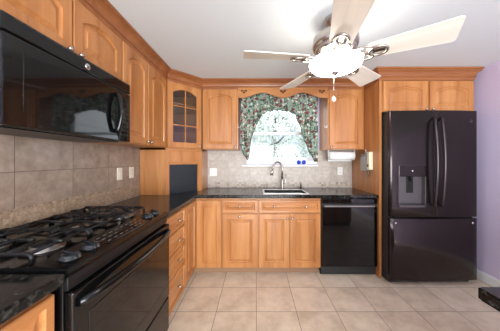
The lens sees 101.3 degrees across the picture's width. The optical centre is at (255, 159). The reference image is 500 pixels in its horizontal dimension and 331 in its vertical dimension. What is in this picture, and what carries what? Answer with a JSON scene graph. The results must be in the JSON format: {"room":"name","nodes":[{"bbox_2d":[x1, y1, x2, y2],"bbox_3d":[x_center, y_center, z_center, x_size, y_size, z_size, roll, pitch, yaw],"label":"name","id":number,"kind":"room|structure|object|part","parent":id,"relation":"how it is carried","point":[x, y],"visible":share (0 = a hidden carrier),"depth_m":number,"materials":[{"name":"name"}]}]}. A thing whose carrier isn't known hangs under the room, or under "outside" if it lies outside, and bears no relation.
{"room":"kitchen","nodes":[
{"label":"kitchen","id":0,"kind":"room"},
{"bbox_2d":[0,134,139,229],"bbox_3d":[-1.335,0.150,0.150,0.110,2.300,5.700,0,0,0],"label":"wall","id":1,"kind":"structure","parent":0,"point":[40,178],"depth_m":1.32,"materials":[{"name":"beige tile"}]},
{"bbox_2d":[0,0,121,79],"bbox_3d":[-1.114,-0.725,1.079,0.338,0.350,0.838,0,0,0],"label":"upper cabinet","id":2,"kind":"object","parent":1,"relation":"attached to","point":[68,23],"visible":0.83,"depth_m":1.10,"materials":[{"name":"brown wood"}]},
{"bbox_3d":[-0.984,-0.717,0.880,0.020,0.317,0.420,0,0,0],"label":"door","id":3,"kind":"part","parent":2,"relation":"part of","materials":[{"name":"brown wood"}]},
{"bbox_2d":[0,9,129,141],"bbox_3d":[-1.068,-0.335,1.115,0.420,0.421,0.757,0,0,0],"label":"microwave oven","id":4,"kind":"object","parent":2,"relation":"attached to","point":[48,90],"visible":1,"depth_m":0.94,"materials":[{"name":"black"}]},
{"bbox_3d":[-0.928,-0.510,1.115,0.024,0.070,0.757,0,0,0],"label":"vent panel","id":5,"kind":"part","parent":4,"relation":"part of","materials":[{"name":"black"}]},
{"bbox_3d":[-0.888,-0.308,1.330,0.059,0.262,0.028,0,0,0],"label":"handle","id":6,"kind":"part","parent":4,"relation":"part of","materials":[{"name":"black plastic"}]},
{"bbox_3d":[-0.927,-0.300,1.432,0.023,0.340,0.124,0,0,0],"label":"control panel","id":7,"kind":"part","parent":4,"relation":"part of","materials":[{"name":"black"}]},
{"bbox_3d":[-0.984,-0.717,1.295,0.020,0.317,0.394,0,0,0],"label":"door","id":8,"kind":"part","parent":2,"relation":"part of","materials":[{"name":"brown wood"}]},
{"bbox_2d":[117,168,121,179],"bbox_3d":[-1.277,0.130,1.923,0.009,0.115,0.072,0,0,0],"label":"light switch","id":9,"kind":"object","parent":1,"relation":"attached to","point":[119,170],"visible":1,"depth_m":1.91,"materials":[{"name":"beige plastic"}]},
{"bbox_2d":[86,41,166,147],"bbox_3d":[-1.114,-0.516,1.873,0.338,0.768,0.745,0,0,0],"label":"upper cabinet","id":10,"kind":"object","parent":1,"relation":"attached to","point":[148,87],"visible":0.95,"depth_m":1.79,"materials":[{"name":"brown wood"}]},
{"bbox_3d":[-0.984,-0.507,1.679,0.020,0.739,0.347,0,0,0],"label":"door","id":11,"kind":"part","parent":10,"relation":"part of","materials":[{"name":"brown wood"}]},
{"bbox_3d":[-0.984,-0.507,2.049,0.020,0.739,0.379,0,0,0],"label":"door","id":12,"kind":"part","parent":10,"relation":"part of","materials":[{"name":"brown wood"}]},
{"bbox_2d":[129,167,133,177],"bbox_3d":[-1.277,0.128,2.107,0.009,0.115,0.072,0,0,0],"label":"wall outlet","id":13,"kind":"object","parent":1,"relation":"attached to","point":[131,169],"visible":1,"depth_m":2.10,"materials":[{"name":"beige plastic"}]},
{"bbox_2d":[165,80,207,150],"bbox_3d":[-0.974,-0.516,2.570,0.610,0.768,0.638,0,0,0],"label":"upper cabinet","id":14,"kind":"object","parent":1,"relation":"attached to","point":[184,102],"visible":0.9,"depth_m":2.52,"materials":[{"name":"brown wood"}]},
{"bbox_2d":[173,102,195,113],"bbox_3d":[-0.980,-0.651,2.572,0.560,0.018,0.595,0,0,0],"label":"shelf","id":15,"kind":"object","parent":14,"relation":"attached to","point":[176,110],"depth_m":2.61,"materials":[{"name":"brown wood"}]},
{"bbox_2d":[173,125,195,131],"bbox_3d":[-0.980,-0.401,2.572,0.560,0.018,0.595,0,0,0],"label":"shelf","id":16,"kind":"object","parent":14,"relation":"attached to","point":[176,128],"depth_m":2.55,"materials":[{"name":"brown wood"}]},
{"bbox_3d":[0.336,-0.870,2.640,1.112,0.014,0.014,0,0,0],"label":"curtain rod","id":17,"kind":"object","parent":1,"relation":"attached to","visible":0},
{"bbox_2d":[240,93,317,161],"bbox_3d":[0.299,-0.417,2.640,1.008,0.895,0.066,0,0,0],"label":"curtain","id":18,"kind":"object","parent":17,"relation":"hanging from","point":[304,106],"visible":0.86,"depth_m":2.64,"materials":[{"name":"fabric"}]},
{"bbox_2d":[208,98,351,186],"bbox_3d":[0.580,0.150,2.945,3.740,2.300,0.110,0,0,0],"label":"wall","id":19,"kind":"structure","parent":0,"point":[230,171],"depth_m":2.89,"materials":[{"name":"beige tile"}]},
{"bbox_2d":[210,168,216,175],"bbox_3d":[-0.602,0.170,2.887,0.100,0.110,0.009,0,0,0],"label":"light switch","id":20,"kind":"object","parent":19,"relation":"attached to","point":[213,171],"visible":1,"depth_m":2.89,"materials":[{"name":"white plastic"}]},
{"bbox_2d":[202,90,239,150],"bbox_3d":[-0.449,-0.516,2.706,0.447,0.768,0.372,0,0,0],"label":"upper cabinet","id":21,"kind":"object","parent":19,"relation":"attached to","point":[220,108],"visible":0.98,"depth_m":2.55,"materials":[{"name":"brown wood"}]},
{"bbox_2d":[238,87,327,97],"bbox_3d":[0.336,-0.840,2.561,1.118,0.130,0.023,0,0,0],"label":"valance board","id":22,"kind":"object","parent":21,"relation":"attached to","point":[243,92],"visible":0.98,"depth_m":2.55,"materials":[{"name":"brown wood"}]},
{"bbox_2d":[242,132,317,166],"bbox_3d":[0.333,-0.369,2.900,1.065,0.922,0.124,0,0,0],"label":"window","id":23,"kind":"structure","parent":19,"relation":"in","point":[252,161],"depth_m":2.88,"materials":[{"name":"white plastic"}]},
{"bbox_3d":[0.333,0.077,2.869,1.065,0.029,0.062,0,0,0],"label":"sill","id":24,"kind":"part","parent":23,"relation":"part of","materials":[{"name":"white paint"}]},
{"bbox_3d":[0.365,-0.196,2.915,0.906,0.399,0.030,0,0,0],"label":"sash","id":25,"kind":"part","parent":23,"relation":"part of","materials":[{"name":"white plastic"}]},
{"bbox_3d":[0.365,-0.388,2.919,0.990,0.885,0.082,0,0,0],"label":"frame","id":26,"kind":"part","parent":23,"relation":"part of","materials":[{"name":"white plastic"}]},
{"bbox_2d":[208,149,351,181],"bbox_3d":[0.340,0.080,2.896,2.029,0.460,0.008,0,0,0],"label":"backsplash","id":27,"kind":"structure","parent":19,"relation":"on","point":[228,164],"depth_m":2.89,"materials":[{"name":"tile"}]},
{"bbox_2d":[78,0,484,89],"bbox_3d":[0.386,-0.936,2.150,4.354,0.123,1.685,0,0,-25],"label":"trim","id":28,"kind":"structure","parent":19,"relation":"attached to","point":[103,10],"depth_m":2.23,"materials":[{"name":"brown wood"}]},
{"bbox_2d":[338,167,342,174],"bbox_3d":[1.185,0.155,2.887,0.072,0.115,0.009,0,0,0],"label":"wall outlet","id":29,"kind":"object","parent":19,"relation":"attached to","point":[340,169],"visible":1,"depth_m":2.89,"materials":[{"name":"white plastic"}]},
{"bbox_2d":[320,90,363,150],"bbox_3d":[1.125,-0.516,2.706,0.456,0.768,0.372,0,0,0],"label":"upper cabinet","id":30,"kind":"object","parent":19,"relation":"attached to","point":[343,118],"visible":0.98,"depth_m":2.55,"materials":[{"name":"brown wood"}]},
{"bbox_2d":[382,81,473,114],"bbox_3d":[1.887,-0.715,2.549,1.006,0.370,0.678,0,0,0],"label":"upper cabinet","id":31,"kind":"object","parent":19,"relation":"attached to","point":[396,95],"visible":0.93,"depth_m":2.24,"materials":[{"name":"brown wood"}]},
{"bbox_3d":[1.635,-0.700,2.249,0.482,0.331,0.020,0,0,0],"label":"door","id":32,"kind":"part","parent":31,"relation":"part of","materials":[{"name":"brown wood"}]},
{"bbox_3d":[2.144,-0.700,2.249,0.480,0.331,0.020,0,0,0],"label":"door","id":33,"kind":"part","parent":31,"relation":"part of","materials":[{"name":"brown wood"}]},
{"bbox_2d":[108,0,499,77],"bbox_3d":[0.580,-1.050,0.150,3.940,0.100,5.700,0,0,0],"label":"ceiling","id":34,"kind":"structure","parent":0,"point":[199,38],"depth_m":1.58,"materials":[{"name":"white paint"}]},
{"bbox_2d":[243,0,465,101],"bbox_3d":[0.532,-0.704,1.439,1.247,0.591,1.273,0,0,0],"label":"ceiling fan","id":35,"kind":"object","parent":34,"relation":"hanging from","point":[335,50],"visible":1,"depth_m":1.29,"materials":[{"name":"grey metal"}]},
{"bbox_3d":[0.139,-0.715,1.412,0.450,0.007,0.188,0,13,-5],"label":"blade","id":36,"kind":"part","parent":35,"relation":"part of","materials":[{"name":"white wood"}]},
{"bbox_3d":[0.394,-0.715,1.839,0.188,0.007,0.450,-14,5,-22],"label":"blade","id":37,"kind":"part","parent":35,"relation":"part of","materials":[{"name":"white wood"}]},
{"bbox_3d":[0.560,-0.656,1.450,0.356,0.068,0.356,0,0,0],"label":"lamp shade","id":38,"kind":"part","parent":35,"relation":"part of","materials":[{"name":"white glass"}]},
{"bbox_3d":[0.466,-0.715,1.038,0.188,0.007,0.450,13,3,13],"label":"blade","id":39,"kind":"part","parent":35,"relation":"part of","materials":[{"name":"beige wood"}]},
{"bbox_3d":[0.879,-0.715,1.728,0.450,0.007,0.188,0,-13,-41],"label":"blade","id":40,"kind":"part","parent":35,"relation":"part of","materials":[{"name":"white wood"}]},
{"bbox_3d":[0.923,-0.715,1.233,0.450,0.007,0.188,0,-13,31],"label":"blade","id":41,"kind":"part","parent":35,"relation":"part of","materials":[{"name":"white wood"}]},
{"bbox_2d":[167,271,499,330],"bbox_3d":[0.580,1.360,0.150,3.940,0.120,5.700,0,0,0],"label":"floor","id":42,"kind":"structure","parent":0,"point":[209,301],"depth_m":1.84,"materials":[{"name":"tile"}]},
{"bbox_2d":[0,293,53,330],"bbox_3d":[-0.962,0.863,0.220,0.642,0.875,0.940,0,0,0],"label":"base cabinet","id":43,"kind":"object","parent":42,"relation":"on","point":[39,316],"visible":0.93,"depth_m":0.63,"materials":[{"name":"brown wood"}]},
{"bbox_2d":[0,274,64,325],"bbox_3d":[-0.965,0.405,0.220,0.629,0.038,0.960,0,0,0],"label":"countertop","id":44,"kind":"structure","parent":43,"relation":"on","point":[18,292],"depth_m":0.62,"materials":[{"name":"stone"}]},
{"bbox_2d":[0,206,170,330],"bbox_3d":[-0.922,0.813,1.103,0.707,0.974,0.793,0,0,0],"label":"gas range","id":45,"kind":"object","parent":42,"relation":"on","point":[114,264],"visible":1,"depth_m":0.96,"materials":[{"name":"black metal"}]},
{"bbox_3d":[-0.900,0.366,0.875,0.136,0.016,0.136,0,0,0],"label":"burner","id":46,"kind":"part","parent":45,"relation":"part of","materials":[{"name":"grey metal"}]},
{"bbox_3d":[-0.711,0.364,0.785,0.070,0.016,0.070,7,1,6],"label":"control knob","id":47,"kind":"part","parent":45,"relation":"part of","materials":[{"name":"black plastic"}]},
{"bbox_2d":[0,210,167,276],"bbox_3d":[-0.960,0.385,1.103,0.630,0.040,0.793,0,0,0],"label":"cooktop","id":48,"kind":"object","parent":45,"relation":"in","point":[107,238],"depth_m":0.90,"materials":[{"name":"black metal"}]},
{"bbox_3d":[-0.711,0.364,0.880,0.070,0.016,0.070,7,1,12],"label":"control knob","id":49,"kind":"part","parent":45,"relation":"part of","materials":[{"name":"black plastic"}]},
{"bbox_3d":[-0.656,0.431,1.103,0.019,0.048,0.789,0,0,0],"label":"vent trim","id":50,"kind":"part","parent":45,"relation":"part of","materials":[{"name":"black metal"}]},
{"bbox_3d":[-0.648,0.722,1.103,0.032,0.520,0.787,0,0,0],"label":"oven door","id":51,"kind":"part","parent":45,"relation":"part of","materials":[{"name":"black ceramic"}]},
{"bbox_3d":[-0.900,0.366,1.355,0.144,0.016,0.144,0,0,0],"label":"burner","id":52,"kind":"part","parent":45,"relation":"part of","materials":[{"name":"grey metal"}]},
{"bbox_3d":[-0.607,0.508,1.103,0.078,0.031,0.757,0,0,0],"label":"handle","id":53,"kind":"part","parent":45,"relation":"part of","materials":[{"name":"metal"}]},
{"bbox_3d":[-0.711,0.364,1.345,0.070,0.016,0.070,7,-1,-5],"label":"control knob","id":54,"kind":"part","parent":45,"relation":"part of","materials":[{"name":"black plastic"}]},
{"bbox_3d":[-0.711,0.364,1.435,0.070,0.016,0.070,7,2,15],"label":"control knob","id":55,"kind":"part","parent":45,"relation":"part of","materials":[{"name":"black plastic"}]},
{"bbox_3d":[-0.649,1.109,1.103,0.030,0.233,0.787,0,0,0],"label":"storage drawer","id":56,"kind":"part","parent":45,"relation":"part of","materials":[{"name":"black metal"}]},
{"bbox_2d":[165,207,184,314],"bbox_3d":[-0.962,0.863,1.730,0.642,0.875,0.445,0,0,0],"label":"base cabinet","id":57,"kind":"object","parent":42,"relation":"on","point":[176,221],"visible":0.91,"depth_m":1.73,"materials":[{"name":"brown wood"}]},
{"bbox_3d":[-0.679,0.521,1.730,0.020,0.147,0.433,0,0,0],"label":"drawer","id":58,"kind":"part","parent":57,"relation":"part of","materials":[{"name":"brown wood"}]},
{"bbox_3d":[-0.679,1.080,1.730,0.020,0.250,0.433,0,0,0],"label":"drawer","id":59,"kind":"part","parent":57,"relation":"part of","materials":[{"name":"brown wood"}]},
{"bbox_3d":[-0.679,0.858,1.730,0.020,0.175,0.433,0,0,0],"label":"drawer","id":60,"kind":"part","parent":57,"relation":"part of","materials":[{"name":"brown wood"}]},
{"bbox_3d":[-0.679,0.682,1.730,0.020,0.155,0.433,0,0,0],"label":"drawer","id":61,"kind":"part","parent":57,"relation":"part of","materials":[{"name":"brown wood"}]},
{"bbox_2d":[184,198,222,285],"bbox_3d":[-0.835,0.863,2.424,0.896,0.875,0.938,0,0,0],"label":"base cabinet","id":62,"kind":"object","parent":42,"relation":"on","point":[203,216],"visible":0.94,"depth_m":2.29,"materials":[{"name":"brown wood"}]},
{"bbox_3d":[-0.679,0.827,2.124,0.020,0.757,0.325,0,0,0],"label":"door","id":63,"kind":"part","parent":62,"relation":"part of","materials":[{"name":"brown wood"}]},
{"bbox_3d":[-0.529,0.827,2.299,0.277,0.757,0.020,0,0,0],"label":"door","id":64,"kind":"part","parent":62,"relation":"part of","materials":[{"name":"brown wood"}]},
{"bbox_2d":[94,187,377,217],"bbox_3d":[0.036,0.405,2.196,2.631,0.038,1.385,0,0,0],"label":"countertop","id":65,"kind":"structure","parent":62,"relation":"on","point":[171,203],"depth_m":2.26,"materials":[{"name":"stone"}]},
{"bbox_2d":[140,148,207,194],"bbox_3d":[-0.979,0.127,2.571,0.600,0.516,0.637,0,0,0],"label":"appliance garage","id":66,"kind":"object","parent":65,"relation":"on","point":[163,171],"visible":0.99,"depth_m":2.31,"materials":[{"name":"brown wood"}]},
{"bbox_3d":[-0.852,0.203,2.417,0.006,0.363,0.345,0,0,45],"label":"door","id":67,"kind":"part","parent":66,"relation":"part of","materials":[{"name":"black"}]},
{"bbox_3d":[-0.839,0.036,2.405,0.006,0.033,0.345,0,0,45],"label":"handle rail","id":68,"kind":"part","parent":66,"relation":"part of","materials":[{"name":"brown wood"}]},
{"bbox_2d":[270,161,285,188],"bbox_3d":[0.287,0.200,2.715,0.236,0.372,0.064,0,0,-23],"label":"kitchen faucet","id":69,"kind":"object","parent":65,"relation":"on","point":[279,162],"visible":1,"depth_m":2.73,"materials":[{"name":"silver metal"}]},
{"bbox_3d":[0.284,0.140,2.709,0.180,0.252,0.026,0,0,-28],"label":"spout","id":70,"kind":"part","parent":69,"relation":"part of","materials":[{"name":"silver metal"}]},
{"bbox_2d":[262,189,308,193],"bbox_3d":[0.345,0.488,2.495,0.522,0.210,0.342,0,0,0],"label":"sink","id":71,"kind":"object","parent":65,"relation":"in","point":[262,189],"visible":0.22,"depth_m":2.41,"materials":[{"name":"silver metal"}]},
{"bbox_2d":[222,198,257,271],"bbox_3d":[-0.181,0.863,2.573,0.408,0.875,0.624,0,0,0],"label":"base cabinet","id":72,"kind":"object","parent":42,"relation":"on","point":[239,215],"visible":0.98,"depth_m":2.29,"materials":[{"name":"brown wood"}]},
{"bbox_3d":[-0.178,0.517,2.299,0.389,0.139,0.020,0,0,0],"label":"drawer","id":73,"kind":"part","parent":72,"relation":"part of","materials":[{"name":"brown wood"}]},
{"bbox_3d":[-0.178,0.904,2.299,0.389,0.602,0.020,0,0,0],"label":"door","id":74,"kind":"part","parent":72,"relation":"part of","materials":[{"name":"brown wood"}]},
{"bbox_2d":[258,198,320,271],"bbox_3d":[0.376,0.863,2.573,0.705,0.875,0.624,0,0,0],"label":"base cabinet","id":75,"kind":"object","parent":42,"relation":"on","point":[289,229],"visible":0.98,"depth_m":2.29,"materials":[{"name":"brown wood"}]},
{"bbox_3d":[0.203,0.904,2.299,0.342,0.602,0.020,0,0,0],"label":"door","id":76,"kind":"part","parent":75,"relation":"part of","materials":[{"name":"brown wood"}]},
{"bbox_3d":[0.377,0.517,2.299,0.690,0.139,0.020,0,0,0],"label":"drawer","id":77,"kind":"part","parent":75,"relation":"part of","materials":[{"name":"brown wood"}]},
{"bbox_3d":[0.550,0.904,2.299,0.342,0.602,0.020,0,0,0],"label":"door","id":78,"kind":"part","parent":75,"relation":"part of","materials":[{"name":"brown wood"}]},
{"bbox_2d":[319,198,376,273],"bbox_3d":[1.042,0.865,2.570,0.616,0.870,0.600,0,0,0],"label":"dishwasher","id":79,"kind":"object","parent":42,"relation":"on","point":[348,225],"visible":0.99,"depth_m":2.28,"materials":[{"name":"black metal"}]},
{"bbox_3d":[1.042,0.459,2.292,0.616,0.053,0.036,0,0,0],"label":"control panel","id":80,"kind":"part","parent":79,"relation":"part of","materials":[{"name":"black"}]},
{"bbox_3d":[1.042,0.514,2.276,0.560,0.015,0.012,0,0,0],"label":"handle","id":81,"kind":"part","parent":79,"relation":"part of","materials":[{"name":"grey metal"}]},
{"bbox_2d":[352,80,381,277],"bbox_3d":[1.369,0.200,2.572,0.025,2.200,0.634,0,0,0],"label":"end panel","id":82,"kind":"object","parent":42,"relation":"on","point":[372,183],"visible":0.5,"depth_m":2.35,"materials":[{"name":"brown wood"}]},
{"bbox_2d":[360,150,372,176],"bbox_3d":[1.332,0.040,2.470,0.051,0.336,0.190,0,0,0],"label":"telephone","id":83,"kind":"object","parent":82,"relation":"attached to","point":[366,159],"visible":1,"depth_m":2.44,"materials":[{"name":"white plastic"}]},
{"bbox_2d":[382,110,476,281],"bbox_3d":[1.846,0.393,2.451,0.908,1.815,0.848,0,0,0],"label":"refrigerator","id":84,"kind":"object","parent":42,"relation":"on","point":[429,157],"visible":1,"depth_m":2.11,"materials":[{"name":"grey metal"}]},
{"bbox_3d":[1.617,0.040,2.133,0.451,1.104,0.054,0,0,0],"label":"door","id":85,"kind":"part","parent":84,"relation":"part of","materials":[{"name":"black metal"}]},
{"bbox_3d":[1.846,0.928,2.133,0.908,0.644,0.054,0,0,0],"label":"freezer drawer","id":86,"kind":"part","parent":84,"relation":"part of","materials":[{"name":"black metal"}]},
{"bbox_3d":[1.808,0.020,2.069,0.027,0.916,0.085,0,0,0],"label":"handle","id":87,"kind":"part","parent":84,"relation":"part of","materials":[{"name":"black metal"}]},
{"bbox_3d":[1.884,0.020,2.069,0.027,0.916,0.085,0,0,0],"label":"handle","id":88,"kind":"part","parent":84,"relation":"part of","materials":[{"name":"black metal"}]},
{"bbox_3d":[2.075,0.040,2.133,0.451,1.104,0.054,0,0,0],"label":"door","id":89,"kind":"part","parent":84,"relation":"part of","materials":[{"name":"black metal"}]},
{"bbox_3d":[1.310,0.862,0.300,1.100,0.875,0.610,0,0,0],"label":"cabinet","id":90,"kind":"object","parent":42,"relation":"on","visible":0},
{"bbox_2d":[478,287,499,311],"bbox_3d":[1.287,0.405,0.299,1.226,0.038,0.658,0,0,0],"label":"countertop","id":91,"kind":"structure","parent":90,"relation":"on","point":[490,296],"depth_m":0.60,"materials":[{"name":"stone"}]},
{"bbox_2d":[472,61,499,279],"bbox_3d":[2.500,0.150,0.150,0.100,2.300,5.700,0,0,0],"label":"wall","id":92,"kind":"structure","parent":0,"point":[487,81],"depth_m":2.16,"materials":[{"name":"purple paint"}]},
{"bbox_2d":[477,269,499,286],"bbox_3d":[2.443,1.254,0.150,0.014,0.092,5.500,0,0,0],"label":"baseboard","id":93,"kind":"structure","parent":92,"relation":"attached to","point":[488,279],"depth_m":2.15,"materials":[{"name":"white paint"}]},
{"label":"outside","id":94,"kind":"structure","parent":0,"visible":0},
{"bbox_3d":[0.000,1.860,31.800,60.000,0.120,56.400,0,0,0],"label":"ground","id":95,"kind":"structure","parent":94,"visible":0},
{"bbox_2d":[252,115,270,156],"bbox_3d":[-0.510,-0.199,8.402,2.235,4.004,2.347,0,0,0],"label":"tree","id":96,"kind":"object","parent":95,"relation":"on","point":[261,121],"visible":0.18,"depth_m":8.07,"materials":[{"name":"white plant"}]},
{"bbox_2d":[252,135,272,156],"bbox_3d":[-0.012,0.555,5.593,1.132,2.494,1.152,0,0,0],"label":"shrub","id":97,"kind":"object","parent":95,"relation":"on","point":[264,143],"visible":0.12,"depth_m":5.54,"materials":[{"name":"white plant"}]},
{"bbox_2d":[252,110,301,156],"bbox_3d":[1.013,-0.558,10.487,2.751,4.723,2.688,0,0,0],"label":"tree","id":98,"kind":"object","parent":95,"relation":"on","point":[276,117],"visible":0.58,"depth_m":9.92,"materials":[{"name":"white plant"}]},
{"bbox_2d":[252,129,306,156],"bbox_3d":[1.000,-1.000,25.500,10.800,5.600,8.000,0,0,0],"label":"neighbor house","id":99,"kind":"structure","parent":95,"relation":"on","point":[286,130],"depth_m":22.00,"materials":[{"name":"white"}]},
{"bbox_2d":[283,138,309,156],"bbox_3d":[1.254,0.554,6.395,1.191,2.497,1.197,0,0,0],"label":"shrub","id":100,"kind":"object","parent":95,"relation":"on","point":[295,146],"visible":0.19,"depth_m":6.26,"materials":[{"name":"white plant"}]},
{"bbox_2d":[298,131,310,156],"bbox_3d":[4.381,-0.762,13.495,3.340,5.132,3.307,0,0,0],"label":"tree","id":101,"kind":"object","parent":95,"relation":"on","point":[302,139],"visible":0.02,"depth_m":13.77,"materials":[{"name":"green plant"}]},
{"bbox_3d":[1.110,-0.084,2.665,0.344,0.095,0.040,0,0,0],"label":"paper towel holder","id":102,"kind":"object","parent":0,"visible":0},
{"bbox_2d":[328,152,354,160],"bbox_3d":[1.110,-0.045,2.665,0.310,0.125,0.110,0,0,0],"label":"paper towel roll","id":103,"kind":"object","parent":102,"relation":"hanging from","point":[334,156],"visible":0.93,"depth_m":2.62,"materials":[{"name":"white paper"}]}
]}

